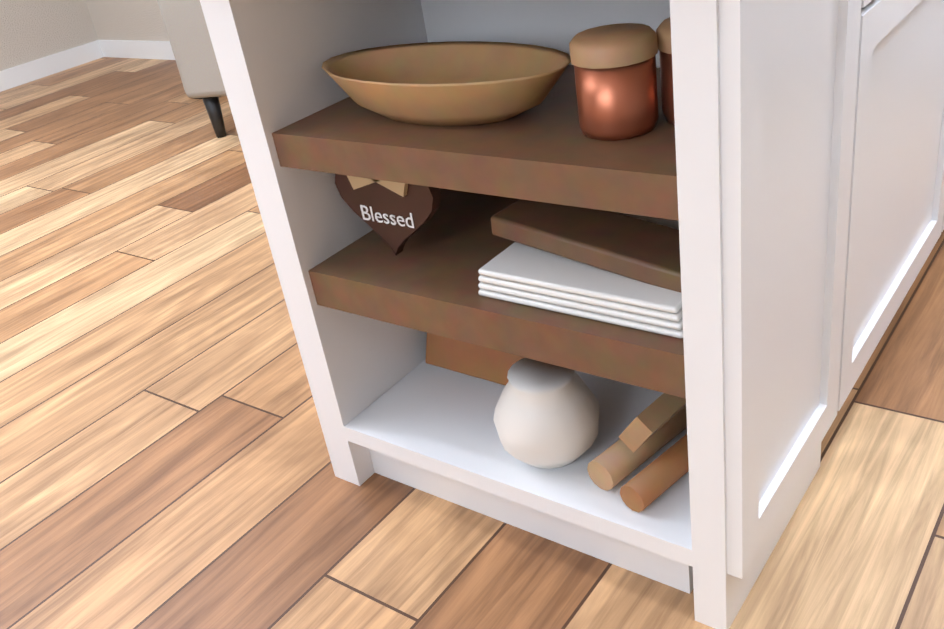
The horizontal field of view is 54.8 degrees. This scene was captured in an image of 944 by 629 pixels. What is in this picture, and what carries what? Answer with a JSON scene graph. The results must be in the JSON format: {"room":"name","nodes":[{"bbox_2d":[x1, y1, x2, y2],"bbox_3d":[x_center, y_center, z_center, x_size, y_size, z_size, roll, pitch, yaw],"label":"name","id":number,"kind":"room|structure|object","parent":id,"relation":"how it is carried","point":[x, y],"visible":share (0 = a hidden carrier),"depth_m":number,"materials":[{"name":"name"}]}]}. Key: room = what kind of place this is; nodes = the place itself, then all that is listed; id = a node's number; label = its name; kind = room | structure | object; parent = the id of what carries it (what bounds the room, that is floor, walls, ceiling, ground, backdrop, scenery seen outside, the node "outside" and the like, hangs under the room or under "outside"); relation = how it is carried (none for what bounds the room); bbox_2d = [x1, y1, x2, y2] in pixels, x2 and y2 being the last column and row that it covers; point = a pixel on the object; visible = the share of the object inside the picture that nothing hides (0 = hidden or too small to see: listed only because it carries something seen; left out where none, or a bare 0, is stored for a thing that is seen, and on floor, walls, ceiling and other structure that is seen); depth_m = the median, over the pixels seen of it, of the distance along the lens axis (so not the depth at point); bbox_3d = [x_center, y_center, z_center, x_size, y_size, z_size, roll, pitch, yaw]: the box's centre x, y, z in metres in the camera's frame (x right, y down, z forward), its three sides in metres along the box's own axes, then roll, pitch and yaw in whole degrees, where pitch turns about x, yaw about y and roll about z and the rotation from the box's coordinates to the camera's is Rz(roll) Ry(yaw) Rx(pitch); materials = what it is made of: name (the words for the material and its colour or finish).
{"room":"kitchen","nodes":[
{"label":"kitchen","id":0,"kind":"room"},
{"bbox_2d":[0,0,97,70],"bbox_3d":[-4.285,-1.126,2.844,0.150,2.440,6.300,13,36,35],"label":"wall","id":1,"kind":"structure","parent":0,"point":[31,30],"depth_m":5.14,"materials":[{"name":"beige paint"}]},
{"bbox_2d":[0,40,102,91],"bbox_3d":[-4.048,-0.103,3.368,0.012,0.100,6.300,13,36,35],"label":"baseboard","id":2,"kind":"structure","parent":1,"relation":"attached to","point":[21,74],"depth_m":5.21,"materials":[{"name":"white"}]},
{"bbox_2d":[85,0,168,40],"bbox_3d":[-0.839,-2.290,3.858,4.080,2.440,0.150,13,36,35],"label":"wall","id":3,"kind":"structure","parent":0,"point":[138,20],"depth_m":5.17,"materials":[{"name":"beige paint"}]},
{"bbox_2d":[97,40,174,59],"bbox_3d":[-1.374,-1.398,4.845,2.070,0.100,0.012,13,36,35],"label":"baseboard","id":4,"kind":"structure","parent":3,"relation":"attached to","point":[109,48],"depth_m":5.23,"materials":[{"name":"white"}]},
{"bbox_2d":[0,57,943,628],"bbox_3d":[-0.988,0.458,1.613,7.420,0.060,7.300,13,36,35],"label":"floor","id":5,"kind":"structure","parent":0,"point":[164,459],"depth_m":1.66,"materials":[{"name":"brown wood"}]},
{"bbox_2d":[157,0,226,137],"bbox_3d":[-0.668,-1.303,3.527,0.840,1.013,0.780,1,31,18],"label":"armchair","id":6,"kind":"object","parent":5,"relation":"on","point":[184,21],"visible":0.27,"depth_m":3.38,"materials":[{"name":"fabric"}]},
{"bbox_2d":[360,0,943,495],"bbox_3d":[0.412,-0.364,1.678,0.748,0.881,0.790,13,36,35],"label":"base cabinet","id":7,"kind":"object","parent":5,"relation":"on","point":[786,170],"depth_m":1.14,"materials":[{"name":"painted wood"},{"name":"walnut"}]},
{"bbox_2d":[335,174,440,254],"bbox_3d":[-0.124,-0.157,1.345,0.192,0.153,0.027,13,36,35],"label":"plaque","id":8,"kind":"object","parent":7,"relation":"on","point":[421,204],"visible":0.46,"depth_m":1.33,"materials":[{"name":"brown wood"}]},
{"bbox_2d":[360,205,413,227],"bbox_3d":[-0.126,-0.145,1.346,0.101,0.024,0.001,13,36,35],"label":"lettering","id":9,"kind":"object","parent":8,"relation":"attached to","point":[387,219],"visible":1,"depth_m":1.35,"materials":[{"name":"white paint"}]},
{"bbox_2d":[322,41,570,125],"bbox_3d":[-0.040,-0.308,1.230,0.400,0.070,0.192,13,36,35],"label":"dough bowl","id":10,"kind":"object","parent":7,"relation":"on","point":[456,83],"visible":0.98,"depth_m":1.21,"materials":[{"name":"brown wood"}]},
{"bbox_2d":[425,333,524,385],"bbox_3d":[0.015,0.005,1.558,0.220,0.201,0.088,13,36,35],"label":"leaning board","id":11,"kind":"object","parent":7,"relation":"on","point":[484,363],"visible":0.29,"depth_m":1.57,"materials":[{"name":"brown wood"}]},
{"bbox_2d":[493,358,598,468],"bbox_3d":[0.111,0.144,1.361,0.160,0.140,0.158,13,36,35],"label":"vase","id":12,"kind":"object","parent":7,"relation":"on","point":[546,415],"visible":0.88,"depth_m":1.31,"materials":[{"name":"white ceramic"}]},
{"bbox_2d":[478,199,682,337],"bbox_3d":[0.191,-0.092,1.212,0.328,0.088,0.240,13,36,35],"label":"books","id":13,"kind":"object","parent":7,"relation":"on","point":[620,269],"visible":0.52,"depth_m":1.16,"materials":[{"name":"white"}]},
{"bbox_2d":[569,17,674,140],"bbox_3d":[0.217,-0.278,1.056,0.199,0.112,0.099,-8,29,3],"label":"canisters","id":14,"kind":"object","parent":7,"relation":"on","point":[615,79],"visible":0.62,"depth_m":1.03,"materials":[{"name":"orange metal"}]}
]}

